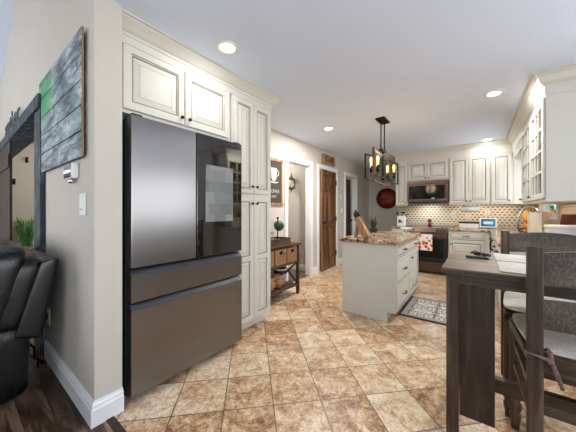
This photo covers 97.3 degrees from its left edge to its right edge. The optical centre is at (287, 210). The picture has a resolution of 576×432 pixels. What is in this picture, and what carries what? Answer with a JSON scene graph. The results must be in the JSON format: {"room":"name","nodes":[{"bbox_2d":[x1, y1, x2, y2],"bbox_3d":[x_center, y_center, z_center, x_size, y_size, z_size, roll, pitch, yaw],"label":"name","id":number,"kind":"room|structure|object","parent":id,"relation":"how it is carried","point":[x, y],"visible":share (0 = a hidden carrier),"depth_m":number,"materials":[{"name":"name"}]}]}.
{"room":"kitchen","nodes":[
{"label":"kitchen","id":0,"kind":"room"},
{"bbox_2d":[0,0,13,82],"bbox_3d":[-4.039,-2.485,1.359,5.100,1.570,3.950,0,0,37],"label":"ceiling","id":1,"kind":"structure","parent":0,"point":[6,6],"depth_m":3.33,"materials":[{"name":"paint"}]},
{"bbox_2d":[12,144,33,247],"bbox_3d":[-5.122,-1.025,4.255,0.100,4.450,7.300,0,0,37],"label":"wall","id":2,"kind":"structure","parent":0,"point":[23,191],"depth_m":4.60,"materials":[{"name":"paint"}]},
{"bbox_2d":[0,0,121,400],"bbox_3d":[-3.000,-1.025,2.936,4.880,4.450,0.140,0,0,37],"label":"wall partition","id":3,"kind":"structure","parent":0,"point":[84,329],"depth_m":1.53,"materials":[{"name":"paint"}]},
{"bbox_2d":[0,141,11,240],"bbox_3d":[-3.756,0.190,3.327,1.500,1.980,0.033,0,0,37],"label":"door","id":4,"kind":"structure","parent":3,"relation":"in","point":[6,152],"depth_m":3.03,"materials":[{"name":"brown wood"}]},
{"bbox_2d":[0,93,41,158],"bbox_3d":[-3.288,-0.915,3.119,3.200,0.120,0.190,0,0,37],"label":"trim","id":5,"kind":"structure","parent":3,"relation":"attached to","point":[21,134],"depth_m":2.76,"materials":[{"name":"grey wood"}]},
{"bbox_2d":[5,107,19,134],"bbox_3d":[-3.361,-1.063,3.082,1.158,0.274,0.012,0,0,37],"label":"word sign","id":6,"kind":"object","parent":5,"relation":"on","point":[13,119],"visible":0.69,"depth_m":3.04,"materials":[{"name":"grey metal"}]},
{"bbox_2d":[34,107,44,355],"bbox_3d":[-2.139,0.171,2.183,0.240,2.059,0.034,0,0,37],"label":"trim","id":7,"kind":"structure","parent":3,"relation":"attached to","point":[39,178],"depth_m":2.13,"materials":[{"name":"grey wood"}]},
{"bbox_2d":[42,307,49,368],"bbox_3d":[-1.901,0.991,1.999,0.242,0.403,0.045,0,0,39],"label":"wall outlet","id":8,"kind":"object","parent":3,"relation":"attached to","point":[47,316],"visible":0.73,"depth_m":2.03,"materials":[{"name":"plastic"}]},
{"bbox_2d":[39,26,84,172],"bbox_3d":[-1.653,-0.698,1.825,1.158,0.757,0.026,0,0,37],"label":"painting","id":9,"kind":"object","parent":3,"relation":"attached to","point":[62,89],"visible":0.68,"depth_m":1.68,"materials":[{"name":"grey wood"}]},
{"bbox_2d":[64,162,78,183],"bbox_3d":[-1.385,-0.237,1.615,0.160,0.125,0.044,0,0,37],"label":"door chime","id":10,"kind":"object","parent":3,"relation":"attached to","point":[71,170],"visible":1,"depth_m":1.58,"materials":[{"name":"white plastic"}]},
{"bbox_2d":[64,163,70,178],"bbox_3d":[-1.397,-0.253,1.606,0.124,0.085,0.014,0,0,37],"label":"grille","id":11,"kind":"object","parent":10,"relation":"attached to","point":[67,167],"depth_m":1.58,"materials":[{"name":"silver metal"}]},
{"bbox_2d":[78,193,85,214],"bbox_3d":[-1.238,-0.040,1.522,0.105,0.130,0.020,0,0,37],"label":"light switch","id":12,"kind":"object","parent":3,"relation":"attached to","point":[82,197],"visible":1,"depth_m":1.51,"materials":[{"name":"white plastic"}]},
{"bbox_2d":[43,338,123,428],"bbox_3d":[-1.515,1.133,1.817,1.200,0.135,0.162,0,0,37],"label":"baseboard","id":13,"kind":"structure","parent":3,"relation":"attached to","point":[96,412],"depth_m":1.51,"materials":[{"name":"white wood"}]},
{"bbox_2d":[0,248,575,431],"bbox_3d":[-0.098,1.225,2.630,9.900,0.050,10.700,0,0,37],"label":"floor","id":14,"kind":"structure","parent":0,"point":[312,364],"depth_m":1.75,"materials":[{"name":"tile"}]},
{"bbox_2d":[14,217,33,246],"bbox_3d":[-4.525,0.648,4.371,0.746,1.105,0.300,0,0,37],"label":"potted palm","id":15,"kind":"object","parent":14,"relation":"on","point":[23,242],"visible":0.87,"depth_m":4.29,"materials":[{"name":"green plant"}]},
{"bbox_2d":[0,240,58,404],"bbox_3d":[-2.296,0.693,1.479,0.960,0.975,1.278,0,0,37],"label":"recliner","id":16,"kind":"object","parent":14,"relation":"on","point":[27,274],"visible":1,"depth_m":1.57,"materials":[{"name":"black leather"}]},
{"bbox_2d":[0,240,25,322],"bbox_3d":[-2.074,0.497,1.751,0.905,0.545,0.288,0,0,37],"label":"cushion","id":17,"kind":"object","parent":16,"relation":"on","point":[12,255],"depth_m":1.55,"materials":[{"name":"black leather"}]},
{"bbox_2d":[0,249,40,332],"bbox_3d":[-2.031,0.532,1.821,0.908,0.475,0.265,0,0,37],"label":"cushion","id":18,"kind":"object","parent":16,"relation":"on","point":[20,276],"depth_m":1.57,"materials":[{"name":"black leather"}]},
{"bbox_2d":[106,416,126,431],"bbox_3d":[0.968,1.213,-0.023,5.020,0.034,0.040,0,0,37],"label":"trim","id":19,"kind":"structure","parent":14,"relation":"on","point":[113,422],"depth_m":1.41,"materials":[{"name":"brown wood"}]},
{"bbox_2d":[122,113,241,398],"bbox_3d":[-0.994,0.296,2.143,0.764,1.808,0.917,0,0,37],"label":"refrigerator","id":20,"kind":"object","parent":14,"relation":"on","point":[182,188],"visible":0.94,"depth_m":1.79,"materials":[{"name":"silver metal"}]},
{"bbox_2d":[230,94,270,329],"bbox_3d":[-0.604,0.050,2.777,0.708,2.300,0.559,0,0,37],"label":"pantry cabinet","id":21,"kind":"object","parent":14,"relation":"on","point":[250,124],"visible":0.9,"depth_m":2.59,"materials":[{"name":"white wood"}]},
{"bbox_2d":[271,242,300,295],"bbox_3d":[-0.237,0.833,3.479,0.418,0.735,0.895,0,0,37],"label":"console table","id":22,"kind":"object","parent":14,"relation":"on","point":[288,285],"visible":0.36,"depth_m":3.64,"materials":[{"name":"brown wood"}]},
{"bbox_2d":[271,250,273,267],"bbox_3d":[-0.392,0.615,3.273,0.374,0.210,0.240,0,0,37],"label":"storage basket","id":23,"kind":"object","parent":22,"relation":"on","point":[272,252],"visible":0.1,"depth_m":3.23,"materials":[{"name":"wicker"}]},
{"bbox_2d":[271,276,275,290],"bbox_3d":[-0.243,0.964,3.355,0.159,0.170,0.159,0,0,37],"label":"storage basket","id":24,"kind":"object","parent":22,"relation":"on","point":[273,280],"visible":0.32,"depth_m":3.31,"materials":[{"name":"brown wicker"}]},
{"bbox_2d":[273,274,283,287],"bbox_3d":[-0.138,0.964,3.496,0.159,0.170,0.159,0,0,37],"label":"storage basket","id":25,"kind":"object","parent":22,"relation":"on","point":[279,279],"visible":0.72,"depth_m":3.43,"materials":[{"name":"brown wicker"}]},
{"bbox_2d":[272,248,285,265],"bbox_3d":[-0.237,0.615,3.482,0.374,0.210,0.240,0,0,37],"label":"storage basket","id":26,"kind":"object","parent":22,"relation":"on","point":[279,254],"visible":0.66,"depth_m":3.36,"materials":[{"name":"wicker"}]},
{"bbox_2d":[274,267,286,283],"bbox_3d":[-0.106,0.926,3.672,0.200,0.245,0.200,0,0,37],"label":"bucket","id":27,"kind":"object","parent":22,"relation":"on","point":[282,270],"visible":0.63,"depth_m":3.61,"materials":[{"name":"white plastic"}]},
{"bbox_2d":[271,236,290,246],"bbox_3d":[-0.206,0.421,3.521,0.260,0.086,0.480,0,0,37],"label":"crate","id":28,"kind":"object","parent":22,"relation":"on","point":[284,240],"visible":0.44,"depth_m":3.50,"materials":[{"name":"brown wood"}]},
{"bbox_2d":[273,217,283,242],"bbox_3d":[-0.140,0.266,3.590,0.146,0.367,0.140,0,0,13],"label":"globe","id":29,"kind":"object","parent":28,"relation":"in","point":[278,225],"visible":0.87,"depth_m":3.55,"materials":[{"name":"green metal"}]},
{"bbox_2d":[271,261,297,269],"bbox_3d":[-0.245,0.734,3.485,0.398,0.023,0.775,0,0,37],"label":"shelf","id":30,"kind":"object","parent":22,"relation":"attached to","point":[294,262],"depth_m":3.42,"materials":[{"name":"brown wood"}]},
{"bbox_2d":[271,281,297,295],"bbox_3d":[-0.245,1.062,3.485,0.398,0.025,0.775,0,0,37],"label":"shelf","id":31,"kind":"object","parent":22,"relation":"attached to","point":[288,285],"depth_m":3.49,"materials":[{"name":"brown wood"}]},
{"bbox_2d":[285,246,296,262],"bbox_3d":[-0.084,0.615,3.686,0.374,0.210,0.240,0,0,37],"label":"storage basket","id":32,"kind":"object","parent":22,"relation":"on","point":[291,252],"visible":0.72,"depth_m":3.56,"materials":[{"name":"wicker"}]},
{"bbox_2d":[342,237,417,321],"bbox_3d":[1.299,0.781,3.376,0.655,0.838,1.274,0,0,37],"label":"kitchen island","id":33,"kind":"object","parent":14,"relation":"on","point":[378,279],"visible":0.98,"depth_m":2.88,"materials":[{"name":"grey wood"}]},
{"bbox_2d":[339,231,420,244],"bbox_3d":[1.283,0.342,3.390,0.675,0.039,1.350,0,0,37],"label":"island countertop","id":34,"kind":"structure","parent":33,"relation":"on","point":[381,237],"depth_m":3.02,"materials":[{"name":"stone"}]},
{"bbox_2d":[353,210,370,237],"bbox_3d":[0.885,0.151,3.064,0.212,0.339,0.090,0,0,37],"label":"knife block","id":35,"kind":"object","parent":34,"relation":"on","point":[360,226],"visible":1,"depth_m":3.04,"materials":[{"name":"beige wood"}]},
{"bbox_2d":[367,216,377,232],"bbox_3d":[1.264,0.195,3.788,0.164,0.253,0.178,0,0,6],"label":"potted plant","id":36,"kind":"object","parent":34,"relation":"on","point":[373,229],"visible":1,"depth_m":3.75,"materials":[{"name":"green plant"}]},
{"bbox_2d":[400,227,412,232],"bbox_3d":[1.726,0.284,3.703,0.180,0.075,0.180,0,0,37],"label":"cake stand","id":37,"kind":"object","parent":34,"relation":"on","point":[402,228],"visible":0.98,"depth_m":3.66,"materials":[{"name":"white ceramic"}]},
{"bbox_2d":[392,228,403,231],"bbox_3d":[2.425,0.779,5.420,0.240,0.841,0.681,0,0,37],"label":"base cabinet","id":38,"kind":"object","parent":14,"relation":"on","point":[393,229],"visible":0.06,"depth_m":5.19,"materials":[{"name":"white wood"}]},
{"bbox_3d":[2.431,0.340,5.430,0.238,0.036,0.662,0,0,37],"label":"countertop","id":39,"kind":"structure","parent":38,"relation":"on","visible":0},
{"bbox_2d":[396,212,408,225],"bbox_3d":[2.474,0.169,5.481,0.274,0.306,0.155,0,0,37],"label":"utensil crock","id":40,"kind":"object","parent":39,"relation":"on","point":[401,220],"visible":1,"depth_m":5.44,"materials":[{"name":"white ceramic"}]},
{"bbox_2d":[398,296,445,325],"bbox_3d":[1.780,1.194,3.032,0.700,0.012,0.770,0,0,37],"label":"rug","id":41,"kind":"object","parent":14,"relation":"on","point":[434,311],"visible":0.56,"depth_m":3.03,"materials":[{"name":"grey fabric"}]},
{"bbox_2d":[404,225,450,275],"bbox_3d":[2.805,0.757,5.102,0.748,0.886,0.707,0,0,37],"label":"range","id":42,"kind":"object","parent":14,"relation":"on","point":[431,262],"visible":0.58,"depth_m":4.78,"materials":[{"name":"black metal"}]},
{"bbox_2d":[418,234,432,250],"bbox_3d":[2.612,0.594,4.821,0.235,0.302,0.039,0,0,37],"label":"dish towel","id":43,"kind":"object","parent":42,"relation":"hanging from","point":[425,241],"visible":0.91,"depth_m":4.80,"materials":[{"name":"fabric"}]},
{"bbox_2d":[405,225,450,227],"bbox_3d":[2.842,0.321,5.153,0.748,0.014,0.580,0,0,37],"label":"cooktop","id":44,"kind":"object","parent":42,"relation":"in","point":[409,225],"depth_m":5.14,"materials":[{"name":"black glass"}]},
{"bbox_2d":[448,231,489,255],"bbox_3d":[3.363,0.779,4.720,0.600,0.841,0.681,0,0,37],"label":"base cabinet","id":45,"kind":"object","parent":14,"relation":"on","point":[457,240],"visible":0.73,"depth_m":4.47,"materials":[{"name":"white wood"}]},
{"bbox_2d":[489,235,525,319],"bbox_3d":[3.206,0.779,3.491,0.669,0.841,2.830,0,0,37],"label":"base cabinet","id":46,"kind":"object","parent":14,"relation":"on","point":[497,250],"visible":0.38,"depth_m":2.72,"materials":[{"name":"white wood"}]},
{"bbox_2d":[448,227,521,246],"bbox_3d":[2.969,0.340,3.653,1.244,0.036,2.867,0,0,37],"label":"countertop","id":47,"kind":"structure","parent":46,"relation":"on","point":[495,232],"depth_m":4.37,"materials":[{"name":"stone"}]},
{"bbox_2d":[459,221,478,227],"bbox_3d":[3.478,0.263,4.878,0.309,0.116,0.236,0,0,37],"label":"bread box","id":48,"kind":"object","parent":47,"relation":"on","point":[462,224],"visible":1,"depth_m":4.80,"materials":[{"name":"white plastic"}]},
{"bbox_2d":[479,218,496,227],"bbox_3d":[3.702,0.225,4.689,0.256,0.190,0.095,0,0,37],"label":"smart display","id":49,"kind":"object","parent":47,"relation":"on","point":[483,222],"visible":1,"depth_m":4.66,"materials":[{"name":"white plastic"}]},
{"bbox_2d":[516,205,542,232],"bbox_3d":[3.127,0.120,3.282,0.240,0.392,0.240,0,0,-8],"label":"fruit basket","id":50,"kind":"object","parent":47,"relation":"on","point":[523,208],"visible":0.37,"depth_m":3.32,"materials":[{"name":"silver metal"}]},
{"bbox_2d":[522,208,529,222],"bbox_3d":[3.086,0.059,3.266,0.095,0.202,0.080,0,0,-5],"label":"bananas","id":51,"kind":"object","parent":50,"relation":"hanging from","point":[524,216],"visible":0.6,"depth_m":3.27,"materials":[{"name":"orange food"}]},
{"bbox_2d":[527,211,554,231],"bbox_3d":[2.816,0.163,2.828,0.195,0.316,0.180,0,0,37],"label":"cardboard box","id":52,"kind":"object","parent":47,"relation":"on","point":[535,220],"visible":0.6,"depth_m":2.78,"materials":[{"name":"beige cardboard"}]},
{"bbox_2d":[543,224,575,234],"bbox_3d":[2.663,0.230,2.430,0.269,0.184,0.256,0,0,37],"label":"storage box","id":53,"kind":"object","parent":47,"relation":"on","point":[562,229],"visible":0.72,"depth_m":2.37,"materials":[{"name":"white plastic"}]},
{"bbox_2d":[560,214,575,224],"bbox_3d":[2.854,0.178,2.594,0.155,0.286,0.090,0,0,37],"label":"tray","id":54,"kind":"object","parent":47,"relation":"on","point":[566,219],"visible":0.25,"depth_m":2.60,"materials":[{"name":"red paint"}]},
{"bbox_2d":[489,237,494,252],"bbox_3d":[2.859,0.735,3.550,0.068,0.730,0.590,0,0,37],"label":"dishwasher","id":55,"kind":"object","parent":46,"relation":"in","point":[492,241],"visible":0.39,"depth_m":3.48,"materials":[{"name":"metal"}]},
{"bbox_2d":[442,250,575,431],"bbox_3d":[1.732,0.740,0.978,1.892,0.920,0.692,0,0,37],"label":"dining table","id":56,"kind":"object","parent":14,"relation":"on","point":[472,383],"visible":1,"depth_m":1.24,"materials":[{"name":"brown wood"}]},
{"bbox_2d":[466,250,491,258],"bbox_3d":[1.156,0.261,1.538,0.124,0.036,0.138,0,0,37],"label":"sunglasses","id":57,"kind":"object","parent":56,"relation":"on","point":[479,255],"visible":1,"depth_m":1.50,"materials":[{"name":"black plastic"}]},
{"bbox_2d":[493,253,525,262],"bbox_3d":[1.440,0.278,1.405,0.460,0.004,0.285,0,0,37],"label":"placemat","id":58,"kind":"object","parent":56,"relation":"on","point":[498,257],"visible":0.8,"depth_m":1.47,"materials":[{"name":"white fabric"}]},
{"bbox_2d":[496,261,525,274],"bbox_3d":[1.248,0.278,1.147,0.460,0.004,0.300,0,0,37],"label":"placemat","id":59,"kind":"object","parent":56,"relation":"on","point":[508,267],"visible":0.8,"depth_m":1.24,"materials":[{"name":"white fabric"}]},
{"bbox_2d":[501,230,575,417],"bbox_3d":[1.613,0.670,1.541,0.501,1.060,0.526,0,0,37],"label":"dining chair","id":60,"kind":"object","parent":14,"relation":"on","point":[513,242],"visible":0.38,"depth_m":1.72,"materials":[{"name":"grey wood"}]},
{"bbox_2d":[503,291,575,312],"bbox_3d":[1.620,0.605,1.550,0.487,0.136,0.542,0,0,37],"label":"seat cushion","id":61,"kind":"object","parent":60,"relation":"on","point":[516,301],"visible":0.38,"depth_m":1.56,"materials":[{"name":"fabric"}]},
{"bbox_2d":[508,246,575,431],"bbox_3d":[1.298,0.670,1.085,0.501,1.060,0.526,0,0,37],"label":"dining chair","id":62,"kind":"object","parent":14,"relation":"on","point":[551,269],"visible":0.93,"depth_m":0.99,"materials":[{"name":"brown wood"}]},
{"bbox_2d":[512,313,575,390],"bbox_3d":[1.291,0.605,1.076,0.487,0.136,0.542,0,0,37],"label":"seat cushion","id":63,"kind":"object","parent":62,"relation":"on","point":[555,343],"visible":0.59,"depth_m":1.04,"materials":[{"name":"fabric"}]},
{"bbox_2d":[271,129,368,275],"bbox_3d":[0.355,-0.020,4.743,0.100,2.440,6.770,0,0,37],"label":"wall","id":64,"kind":"structure","parent":0,"point":[281,144],"depth_m":4.89,"materials":[{"name":"paint"}]},
{"bbox_2d":[122,42,229,140],"bbox_3d":[-1.058,-0.870,2.167,0.708,0.460,0.920,0,0,37],"label":"upper cabinet","id":65,"kind":"object","parent":64,"relation":"attached to","point":[153,88],"visible":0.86,"depth_m":1.88,"materials":[{"name":"white wood"}]},
{"bbox_2d":[122,8,282,111],"bbox_3d":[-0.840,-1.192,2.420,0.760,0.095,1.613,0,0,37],"label":"trim","id":66,"kind":"structure","parent":64,"relation":"attached to","point":[133,27],"depth_m":1.96,"materials":[{"name":"white wood"}]},
{"bbox_2d":[271,157,282,205],"bbox_3d":[-0.211,-0.448,3.881,0.021,0.725,0.440,0,0,37],"label":"sign","id":67,"kind":"object","parent":64,"relation":"attached to","point":[276,164],"visible":0.78,"depth_m":3.93,"materials":[{"name":"brown wood"}]},
{"bbox_2d":[271,167,278,182],"bbox_3d":[-0.213,-0.544,3.880,0.014,0.232,0.226,0,0,37],"label":"print","id":68,"kind":"object","parent":67,"relation":"attached to","point":[274,170],"depth_m":3.90,"materials":[{"name":"beige"}]},
{"bbox_2d":[285,154,312,280],"bbox_3d":[0.173,0.139,4.480,0.121,2.122,0.874,0,0,37],"label":"trim","id":69,"kind":"structure","parent":64,"relation":"attached to","point":[308,165],"depth_m":4.74,"materials":[{"name":"white wood"}]},
{"bbox_2d":[317,164,337,272],"bbox_3d":[0.794,0.139,5.314,0.121,2.122,0.894,0,0,37],"label":"trim","id":70,"kind":"structure","parent":64,"relation":"attached to","point":[319,166],"depth_m":5.07,"materials":[{"name":"white wood"}]},
{"bbox_2d":[321,153,334,166],"bbox_3d":[0.847,-1.055,5.269,0.057,0.190,0.540,0,0,37],"label":"sign","id":71,"kind":"object","parent":64,"relation":"attached to","point":[326,159],"visible":1,"depth_m":5.23,"materials":[{"name":"brown wood"}]},
{"bbox_2d":[320,169,336,270],"bbox_3d":[0.872,0.178,5.265,0.093,2.020,0.712,0,0,33],"label":"door","id":72,"kind":"structure","parent":64,"relation":"in","point":[328,218],"depth_m":5.19,"materials":[{"name":"brown wood"}]},
{"bbox_2d":[346,179,351,235],"bbox_3d":[1.472,0.188,6.331,0.105,2.000,0.620,0,0,34],"label":"door","id":73,"kind":"structure","parent":64,"relation":"in","point":[348,181],"depth_m":6.48,"materials":[{"name":"brown wood"}]},
{"bbox_2d":[344,172,357,236],"bbox_3d":[1.524,0.139,6.292,0.121,2.122,0.814,0,0,37],"label":"trim","id":74,"kind":"structure","parent":64,"relation":"attached to","point":[353,177],"depth_m":6.52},
{"bbox_2d":[288,163,351,264],"bbox_3d":[0.182,-0.045,6.351,2.100,2.490,4.400,0,0,37],"label":"wall","id":75,"kind":"structure","parent":0,"point":[296,198],"depth_m":5.21,"materials":[{"name":"paint"}]},
{"bbox_2d":[288,173,294,191],"bbox_3d":[0.074,-0.588,5.186,0.130,0.404,0.154,0,0,37],"label":"wall sconce","id":76,"kind":"object","parent":75,"relation":"attached to","point":[291,179],"visible":1,"depth_m":5.14,"materials":[{"name":"gold metal"}]},
{"bbox_2d":[288,264,304,270],"bbox_3d":[-0.333,1.137,5.577,2.000,0.125,0.016,0,0,37],"label":"baseboard","id":77,"kind":"structure","parent":75,"relation":"attached to","point":[302,266],"depth_m":5.13,"materials":[{"name":"white wood"}]},
{"bbox_2d":[113,0,575,167],"bbox_3d":[1.536,-1.290,1.474,5.900,0.100,10.800,0,0,37],"label":"ceiling","id":78,"kind":"structure","parent":0,"point":[428,67],"depth_m":2.03,"materials":[{"name":"paint"}]},
{"bbox_2d":[216,40,238,54],"bbox_3d":[-0.459,-1.237,1.923,0.170,0.006,0.170,0,0,37],"label":"recessed light","id":79,"kind":"object","parent":78,"relation":"in","point":[228,47],"visible":1,"depth_m":1.92,"materials":[{"name":"white plastic"}]},
{"bbox_2d":[220,43,234,51],"bbox_3d":[-0.459,-1.238,1.923,0.110,0.003,0.110,0,0,37],"label":"diffuser","id":80,"kind":"object","parent":79,"relation":"attached to","point":[224,47],"depth_m":1.92,"materials":[{"name":"white plastic"}]},
{"bbox_2d":[323,127,333,129],"bbox_3d":[0.609,-1.237,3.810,0.170,0.006,0.170,0,0,37],"label":"recessed light","id":81,"kind":"object","parent":78,"relation":"in","point":[324,128],"visible":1,"depth_m":3.80,"materials":[{"name":"white plastic"}]},
{"bbox_2d":[365,116,398,187],"bbox_3d":[1.309,-0.797,3.492,0.168,0.885,1.043,0,0,39],"label":"pendant light","id":82,"kind":"object","parent":78,"relation":"hanging from","point":[383,120],"visible":1,"depth_m":3.39,"materials":[{"name":"black metal"}]},
{"bbox_2d":[370,157,371,174],"bbox_3d":[1.078,-0.573,3.232,0.075,0.239,0.039,0,0,37],"label":"bulb","id":83,"kind":"object","parent":82,"relation":"attached to","point":[371,157],"depth_m":3.23,"materials":[{"name":"yellow glass"}]},
{"bbox_2d":[375,156,379,174],"bbox_3d":[1.111,-0.573,3.163,0.060,0.239,0.039,0,0,37],"label":"bulb","id":84,"kind":"object","parent":82,"relation":"attached to","point":[377,166],"depth_m":3.15,"materials":[{"name":"yellow glass"}]},
{"bbox_2d":[386,165,388,180],"bbox_3d":[1.517,-0.573,3.821,0.075,0.239,0.039,0,0,37],"label":"bulb","id":85,"kind":"object","parent":82,"relation":"attached to","point":[387,167],"depth_m":3.82,"materials":[{"name":"yellow glass"}]},
{"bbox_2d":[392,165,394,180],"bbox_3d":[1.565,-0.573,3.772,0.060,0.239,0.039,0,0,37],"label":"bulb","id":86,"kind":"object","parent":82,"relation":"attached to","point":[393,173],"depth_m":3.75,"materials":[{"name":"yellow glass"}]},
{"bbox_2d":[484,90,503,96],"bbox_3d":[2.174,-1.237,2.675,0.170,0.006,0.170,0,0,37],"label":"recessed light","id":87,"kind":"object","parent":78,"relation":"in","point":[495,92],"visible":1,"depth_m":2.67,"materials":[{"name":"white plastic"}]},
{"bbox_2d":[487,91,500,95],"bbox_3d":[2.174,-1.238,2.675,0.110,0.003,0.110,0,0,37],"label":"diffuser","id":88,"kind":"object","parent":87,"relation":"attached to","point":[493,93],"depth_m":2.67,"materials":[{"name":"white plastic"}]},
{"bbox_2d":[369,165,398,231],"bbox_3d":[2.516,-0.020,6.637,1.300,2.440,1.150,0,0,37],"label":"wall","id":89,"kind":"structure","parent":0,"point":[386,218],"depth_m":7.11,"materials":[{"name":"grey paint"}]},
{"bbox_2d":[376,188,395,208],"bbox_3d":[2.732,-0.345,7.011,0.570,0.570,0.028,0,0,37],"label":"round sign","id":90,"kind":"object","parent":89,"relation":"attached to","point":[386,198],"visible":0.97,"depth_m":7.02,"materials":[{"name":"red paint"}]},
{"bbox_2d":[406,148,521,252],"bbox_3d":[3.523,-0.020,5.119,2.370,2.440,0.120,0,0,37],"label":"wall","id":91,"kind":"structure","parent":0,"point":[521,148],"depth_m":4.91,"materials":[{"name":"paint"}]},
{"bbox_2d":[396,163,410,205],"bbox_3d":[2.524,-0.566,5.551,0.240,0.898,0.378,0,0,37],"label":"upper cabinet","id":92,"kind":"object","parent":91,"relation":"attached to","point":[401,189],"visible":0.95,"depth_m":5.42,"materials":[{"name":"white wood"}]},
{"bbox_2d":[408,159,448,181],"bbox_3d":[2.916,-0.816,5.259,0.732,0.398,0.378,0,0,37],"label":"upper cabinet","id":93,"kind":"object","parent":91,"relation":"attached to","point":[435,169],"visible":0.94,"depth_m":5.12,"materials":[{"name":"white wood"}]},
{"bbox_2d":[407,179,448,203],"bbox_3d":[2.896,-0.383,5.233,0.724,0.462,0.438,0,0,37],"label":"microwave","id":94,"kind":"object","parent":93,"relation":"attached to","point":[430,191],"visible":0.98,"depth_m":5.08,"materials":[{"name":"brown metal"}]},
{"bbox_2d":[390,121,522,163],"bbox_3d":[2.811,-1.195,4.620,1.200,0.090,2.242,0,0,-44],"label":"trim","id":95,"kind":"structure","parent":91,"relation":"attached to","point":[514,130],"depth_m":4.69,"materials":[{"name":"white wood"}]},
{"bbox_2d":[399,204,535,227],"bbox_3d":[3.437,0.048,5.101,2.243,0.495,0.011,0,0,37],"label":"backsplash","id":96,"kind":"structure","parent":91,"relation":"attached to","point":[506,215],"depth_m":5.12,"materials":[{"name":"tile"}]},
{"bbox_2d":[449,155,489,204],"bbox_3d":[3.463,-0.566,4.851,0.626,0.898,0.378,0,0,37],"label":"upper cabinet","id":97,"kind":"object","parent":91,"relation":"attached to","point":[469,177],"visible":1,"depth_m":4.72,"materials":[{"name":"white wood"}]},
{"bbox_2d":[461,205,479,211],"bbox_3d":[3.472,-0.050,4.833,0.300,0.133,0.124,0,0,37],"label":"paper towel","id":98,"kind":"object","parent":97,"relation":"attached to","point":[464,208],"visible":0.96,"depth_m":4.79,"materials":[{"name":"white paper"}]},
{"bbox_2d":[485,210,489,215],"bbox_3d":[3.794,0.030,4.821,0.072,0.116,0.010,0,0,37],"label":"wall outlet","id":99,"kind":"object","parent":91,"relation":"attached to","point":[487,212],"visible":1,"depth_m":4.82,"materials":[{"name":"plastic"}]},
{"bbox_2d":[490,152,513,203],"bbox_3d":[3.842,-0.566,4.569,0.311,0.898,0.378,0,0,37],"label":"upper cabinet","id":100,"kind":"object","parent":91,"relation":"attached to","point":[502,164],"visible":0.96,"depth_m":4.44,"materials":[{"name":"white wood"}]},
{"bbox_2d":[513,139,521,157],"bbox_3d":[3.529,-1.070,3.880,0.020,0.300,1.196,0,0,37],"label":"trim","id":101,"kind":"structure","parent":100,"relation":"attached to","point":[519,146],"depth_m":3.90,"materials":[{"name":"white wood"}]},
{"bbox_2d":[514,151,522,203],"bbox_3d":[4.112,-0.566,4.396,0.321,0.898,0.332,0,0,37],"label":"upper cabinet","id":102,"kind":"object","parent":91,"relation":"attached to","point":[518,158],"visible":0.38,"depth_m":4.33,"materials":[{"name":"white wood"}]},
{"bbox_2d":[536,204,554,231],"bbox_3d":[3.493,-0.020,3.196,0.120,2.440,3.000,0,0,37],"label":"wall","id":103,"kind":"structure","parent":0,"point":[537,206],"depth_m":4.09,"materials":[{"name":"paint"}]},
{"bbox_2d":[512,62,575,130],"bbox_3d":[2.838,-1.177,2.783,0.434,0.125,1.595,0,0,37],"label":"trim","id":104,"kind":"structure","parent":103,"relation":"attached to","point":[538,81],"depth_m":2.31,"materials":[{"name":"white wood"}]},
{"bbox_2d":[519,90,575,204],"bbox_3d":[2.860,-0.565,2.766,0.379,0.960,1.393,0,0,37],"label":"display cabinet","id":105,"kind":"object","parent":103,"relation":"attached to","point":[549,137],"visible":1,"depth_m":2.27,"materials":[{"name":"white wood"}]},
{"bbox_2d":[539,204,557,219],"bbox_3d":[3.778,-0.420,3.670,0.110,1.060,1.180,0,0,37],"label":"window","id":106,"kind":"structure","parent":103,"relation":"in","point":[545,207],"depth_m":3.64,"materials":[{"name":"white glass"}]},
{"bbox_2d":[548,204,555,212],"bbox_3d":[3.467,-0.034,3.326,0.070,0.130,0.118,0,0,37],"label":"potted plant","id":107,"kind":"object","parent":106,"relation":"on","point":[550,205],"visible":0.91,"depth_m":3.32,"materials":[{"name":"green plant"}]},
{"bbox_2d":[542,203,575,229],"bbox_3d":[3.451,0.092,3.250,0.009,0.405,2.937,0,0,37],"label":"backsplash","id":108,"kind":"structure","parent":103,"relation":"attached to","point":[569,208],"depth_m":3.03,"materials":[{"name":"tile"}]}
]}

